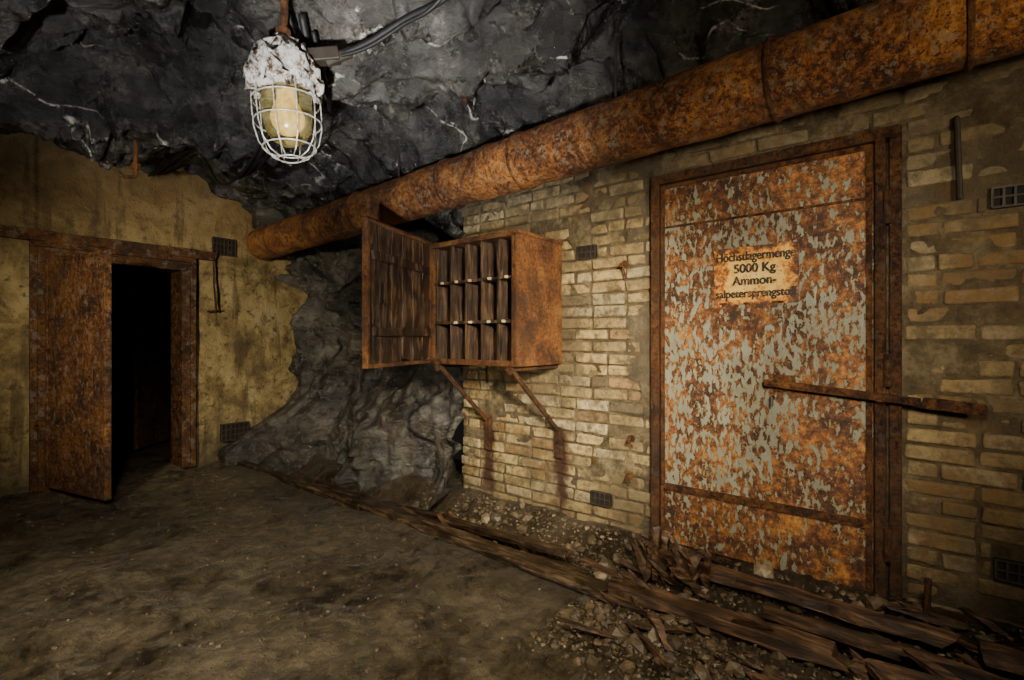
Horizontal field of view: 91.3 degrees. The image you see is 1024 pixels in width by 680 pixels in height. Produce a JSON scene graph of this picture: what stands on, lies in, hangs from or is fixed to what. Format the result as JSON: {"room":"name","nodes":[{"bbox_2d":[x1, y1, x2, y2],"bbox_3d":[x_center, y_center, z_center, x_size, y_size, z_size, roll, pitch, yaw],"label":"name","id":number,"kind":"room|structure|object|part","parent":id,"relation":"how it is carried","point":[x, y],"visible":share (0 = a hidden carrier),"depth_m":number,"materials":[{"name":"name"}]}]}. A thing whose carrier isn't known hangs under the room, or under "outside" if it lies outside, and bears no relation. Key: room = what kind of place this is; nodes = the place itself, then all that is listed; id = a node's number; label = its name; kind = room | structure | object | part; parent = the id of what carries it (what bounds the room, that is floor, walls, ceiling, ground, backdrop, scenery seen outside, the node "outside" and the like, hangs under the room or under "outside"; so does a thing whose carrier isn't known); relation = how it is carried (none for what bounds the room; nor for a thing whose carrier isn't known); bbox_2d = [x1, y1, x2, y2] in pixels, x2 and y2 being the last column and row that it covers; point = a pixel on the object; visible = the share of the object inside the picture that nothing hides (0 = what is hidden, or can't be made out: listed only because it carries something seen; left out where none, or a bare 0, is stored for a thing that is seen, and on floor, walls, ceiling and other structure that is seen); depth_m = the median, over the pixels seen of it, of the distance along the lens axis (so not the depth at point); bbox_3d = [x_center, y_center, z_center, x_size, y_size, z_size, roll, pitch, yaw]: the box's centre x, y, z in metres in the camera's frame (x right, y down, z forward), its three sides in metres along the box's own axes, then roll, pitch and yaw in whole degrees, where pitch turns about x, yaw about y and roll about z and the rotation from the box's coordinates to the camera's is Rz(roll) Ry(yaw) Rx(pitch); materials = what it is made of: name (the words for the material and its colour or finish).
{"room":"underground passage","nodes":[
{"label":"underground passage","id":0,"kind":"room"},
{"bbox_2d":[112,276,170,431],"bbox_3d":[-5.356,0.130,6.149,0.060,2.300,2.280,0,0,39],"label":"wall","id":1,"kind":"structure","parent":0,"point":[122,287],"depth_m":6.50,"materials":[{"name":"concrete"}]},
{"bbox_2d":[112,426,170,471],"bbox_3d":[-4.384,1.240,5.364,2.560,0.120,2.280,0,0,39],"label":"floor","id":2,"kind":"structure","parent":0,"point":[124,456],"depth_m":5.20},
{"bbox_2d":[112,268,170,283],"bbox_3d":[-4.586,0.130,5.527,0.080,2.100,2.160,0,0,39],"label":"door frame","id":3,"kind":"structure","parent":2,"relation":"on","point":[153,277],"depth_m":5.83,"materials":[{"name":"black"}]},
{"bbox_2d":[134,280,168,449],"bbox_3d":[-3.966,0.260,5.515,0.040,1.780,0.566,0,0,-6],"label":"doorway opening","id":4,"kind":"object","parent":2,"relation":"on","point":[151,300],"visible":1,"depth_m":5.45,"materials":[{"name":"black"}]},
{"bbox_2d":[0,133,307,496],"bbox_3d":[-3.748,-0.270,3.796,0.053,3.100,5.400,0,0,39],"label":"wall","id":5,"kind":"structure","parent":0,"point":[245,349],"depth_m":4.56,"materials":[{"name":"concrete"}]},
{"bbox_2d":[0,225,218,260],"bbox_3d":[-3.445,-0.805,4.114,0.079,0.094,1.927,0,0,39],"label":"lintel","id":6,"kind":"object","parent":5,"relation":"attached to","point":[13,232],"visible":0.84,"depth_m":4.12,"materials":[{"name":"brown metal"}]},
{"bbox_2d":[29,240,195,494],"bbox_3d":[-3.429,0.207,4.336,0.321,1.948,1.132,0,0,39],"label":"door frame","id":7,"kind":"structure","parent":5,"relation":"attached to","point":[182,270],"depth_m":4.49,"materials":[{"name":"brown metal"}]},
{"bbox_2d":[45,251,110,500],"bbox_3d":[-3.218,0.250,3.696,0.804,1.764,0.236,0,0,39],"label":"leaf","id":8,"kind":"object","parent":7,"relation":"attached to","point":[75,285],"depth_m":3.66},
{"bbox_2d":[45,250,111,500],"bbox_3d":[-3.213,0.250,3.693,0.806,1.760,0.045,0,0,25],"label":"leaf rim","id":9,"kind":"object","parent":8,"relation":"attached to","point":[107,258],"visible":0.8,"depth_m":3.54,"materials":[{"name":"brown metal"}]},
{"bbox_2d":[207,254,220,311],"bbox_3d":[-2.862,-0.555,4.809,0.109,0.587,0.098,0,0,-18],"label":"conduit","id":10,"kind":"object","parent":5,"relation":"attached to","point":[214,290],"visible":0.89,"depth_m":4.78,"materials":[{"name":"metal"}]},
{"bbox_2d":[212,236,235,256],"bbox_3d":[-2.835,-0.911,4.910,0.069,0.172,0.214,0,0,39],"label":"air vent","id":11,"kind":"object","parent":5,"relation":"in","point":[223,246],"visible":0.95,"depth_m":4.89,"materials":[{"name":"black metal"}]},
{"bbox_2d":[220,421,248,441],"bbox_3d":[-2.772,0.910,4.989,0.069,0.174,0.263,0,0,39],"label":"air vent","id":12,"kind":"object","parent":5,"relation":"in","point":[229,431],"visible":0.84,"depth_m":4.96,"materials":[{"name":"black metal"}]},
{"bbox_2d":[218,201,465,510],"bbox_3d":[-1.480,-0.170,4.770,3.080,3.200,1.314,0,0,32],"label":"wall","id":13,"kind":"structure","parent":0,"point":[382,425],"depth_m":4.73,"materials":[{"name":"grey stone"}]},
{"bbox_2d":[0,0,873,231],"bbox_3d":[-0.891,-1.366,1.523,7.900,1.311,5.450,0,0,39],"label":"ceiling","id":14,"kind":"structure","parent":0,"point":[89,78],"depth_m":2.90,"materials":[{"name":"black stone"}]},
{"bbox_2d":[116,139,139,178],"bbox_3d":[-2.537,-1.314,3.305,0.052,0.512,0.130,0,0,39],"label":"ceiling hook","id":15,"kind":"object","parent":14,"relation":"attached to","point":[135,165],"depth_m":3.32,"materials":[{"name":"brown metal"}]},
{"bbox_2d":[242,0,352,163],"bbox_3d":[-0.840,-1.061,1.915,0.322,0.758,0.340,0,0,39],"label":"lamp","id":16,"kind":"object","parent":14,"relation":"hanging from","point":[286,78],"visible":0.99,"depth_m":1.83,"materials":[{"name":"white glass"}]},
{"bbox_3d":[-0.868,-1.275,1.899,0.052,0.331,0.045,0,0,39],"label":"mount stem","id":17,"kind":"part","parent":16,"relation":"part of","materials":[{"name":"metal"}]},
{"bbox_3d":[-0.855,-0.850,1.898,0.184,0.231,0.184,0,0,39],"label":"glass globe","id":18,"kind":"part","parent":16,"relation":"part of"},
{"bbox_2d":[148,0,449,185],"bbox_3d":[-1.603,-1.332,2.908,4.257,0.577,0.588,0,0,39],"label":"cables","id":19,"kind":"object","parent":14,"relation":"attached to","point":[417,14],"depth_m":2.03,"materials":[{"name":"black rubber"}]},
{"bbox_2d":[462,97,468,106],"bbox_3d":[-0.261,-1.485,2.781,0.052,0.370,0.045,0,0,39],"label":"bolt","id":20,"kind":"object","parent":14,"relation":"attached to","point":[465,100],"depth_m":2.77,"materials":[{"name":"brown metal"}]},
{"bbox_2d":[247,0,1023,260],"bbox_3d":[0.127,-1.197,2.911,7.209,0.746,0.338,0,0,40],"label":"pipe","id":21,"kind":"object","parent":14,"relation":"hanging from","point":[875,46],"visible":0.96,"depth_m":2.15,"materials":[{"name":"metal"}]},
{"bbox_2d":[0,452,1023,679],"bbox_3d":[-0.888,1.189,1.488,7.850,0.230,5.400,0,0,39],"label":"floor","id":22,"kind":"structure","parent":0,"point":[26,657],"depth_m":2.36,"materials":[{"name":"brown soil"}]},
{"bbox_2d":[236,460,1023,679],"bbox_3d":[-0.269,1.135,2.930,5.936,0.355,1.435,0,0,41],"label":"debris","id":23,"kind":"object","parent":22,"relation":"on","point":[785,641],"visible":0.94,"depth_m":2.07,"materials":[{"name":"wood"}]},
{"bbox_2d":[463,55,1023,624],"bbox_3d":[1.568,-0.070,2.261,5.000,2.740,0.038,0,0,39],"label":"mortar","id":24,"kind":"object","parent":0,"point":[1000,102],"visible":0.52,"depth_m":2.12,"materials":[{"name":"grey concrete"}]},
{"bbox_2d":[462,54,1023,627],"bbox_3d":[1.623,0.041,2.246,5.173,2.406,0.076,0,0,39],"label":"bricks","id":25,"kind":"object","parent":24,"relation":"in","point":[1010,518],"visible":0.55,"depth_m":2.26},
{"bbox_2d":[362,215,562,458],"bbox_3d":[-0.322,0.060,3.041,0.762,1.474,1.162,0,0,39],"label":"upper cabinet","id":26,"kind":"object","parent":25,"relation":"attached to","point":[493,299],"visible":1,"depth_m":3.08,"materials":[{"name":"wood"}]},
{"bbox_2d":[576,244,596,259],"bbox_3d":[0.476,-0.550,3.144,0.139,0.084,0.049,0,0,39],"label":"air vent","id":27,"kind":"object","parent":25,"relation":"attached to","point":[587,251],"visible":1,"depth_m":3.13,"materials":[{"name":"black metal"}]},
{"bbox_2d":[590,490,611,507],"bbox_3d":[0.553,0.975,3.082,0.139,0.083,0.049,0,0,39],"label":"air vent","id":28,"kind":"object","parent":25,"relation":"attached to","point":[599,498],"visible":0.98,"depth_m":3.06,"materials":[{"name":"black metal"}]},
{"bbox_2d":[619,260,628,277],"bbox_3d":[0.664,-0.415,2.952,0.047,0.114,0.096,0,0,25],"label":"wall hook","id":29,"kind":"object","parent":25,"relation":"attached to","point":[623,264],"visible":1,"depth_m":2.93,"materials":[{"name":"metal"}]},
{"bbox_2d":[624,472,633,483],"bbox_3d":[0.688,0.806,2.933,0.046,0.056,0.096,0,0,25],"label":"wall hook","id":30,"kind":"object","parent":25,"relation":"attached to","point":[629,475],"visible":1,"depth_m":2.92,"materials":[{"name":"metal"}]},
{"bbox_2d":[625,435,634,447],"bbox_3d":[0.696,0.591,2.926,0.046,0.065,0.096,0,0,25],"label":"wall hook","id":31,"kind":"object","parent":25,"relation":"attached to","point":[631,438],"visible":1,"depth_m":2.91,"materials":[{"name":"metal"}]},
{"bbox_2d":[953,115,962,199],"bbox_3d":[1.821,-0.750,2.041,0.030,0.360,0.064,0,0,39],"label":"rod","id":32,"kind":"object","parent":25,"relation":"attached to","point":[957,127],"visible":1,"depth_m":2.02,"materials":[{"name":"black metal"}]},
{"bbox_2d":[990,183,1023,209],"bbox_3d":[1.958,-0.560,1.948,0.138,0.084,0.049,0,0,39],"label":"air vent","id":33,"kind":"object","parent":25,"relation":"attached to","point":[1007,196],"visible":1,"depth_m":1.95,"materials":[{"name":"black metal"}]},
{"bbox_2d":[994,557,1023,585],"bbox_3d":[1.966,0.900,1.942,0.138,0.084,0.049,0,0,39],"label":"air vent","id":34,"kind":"object","parent":25,"relation":"attached to","point":[1006,570],"visible":1,"depth_m":1.95,"materials":[{"name":"black metal"}]},
{"bbox_2d":[651,124,901,601],"bbox_3d":[1.240,0.140,2.501,1.121,2.122,0.072,0,0,39],"label":"door frame","id":35,"kind":"structure","parent":24,"relation":"attached to","point":[892,134],"depth_m":2.17,"materials":[{"name":"metal"}]},
{"bbox_2d":[660,144,872,592],"bbox_3d":[1.211,0.126,2.503,0.966,1.979,0.017,0,0,39],"label":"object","id":36,"kind":"structure","parent":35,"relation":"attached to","point":[867,523],"depth_m":2.28,"materials":[{"name":"metal"}]},
{"bbox_2d":[665,151,872,589],"bbox_3d":[1.213,0.127,2.506,0.970,1.985,0.006,0,0,39],"label":"leaf","id":37,"kind":"object","parent":35,"relation":"attached to","point":[723,433],"depth_m":2.45,"materials":[{"name":"metal"}]},
{"bbox_2d":[873,144,873,588],"bbox_3d":[1.225,0.128,2.521,0.970,1.985,0.028,0,0,39],"label":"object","id":38,"kind":"object","parent":35,"relation":"attached to","point":[873,144],"visible":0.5,"depth_m":2.21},
{"bbox_2d":[714,241,798,308],"bbox_3d":[1.210,-0.315,2.496,0.395,0.315,0.018,0,0,39],"label":"warning sign","id":39,"kind":"object","parent":38,"relation":"attached to","point":[759,275],"visible":1,"depth_m":2.48,"materials":[{"name":"beige paper"}]},
{"bbox_2d":[770,396,774,406],"bbox_3d":[1.259,0.296,2.420,0.016,0.049,0.053,0,0,39],"label":"stub","id":40,"kind":"object","parent":38,"relation":"attached to","point":[771,397],"visible":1,"depth_m":2.40,"materials":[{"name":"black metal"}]},
{"bbox_2d":[763,375,988,415],"bbox_3d":[1.546,0.230,2.198,0.791,0.121,0.147,0,0,39],"label":"bar","id":41,"kind":"object","parent":38,"relation":"attached to","point":[780,383],"visible":1,"depth_m":2.12,"materials":[{"name":"metal"}]}
]}

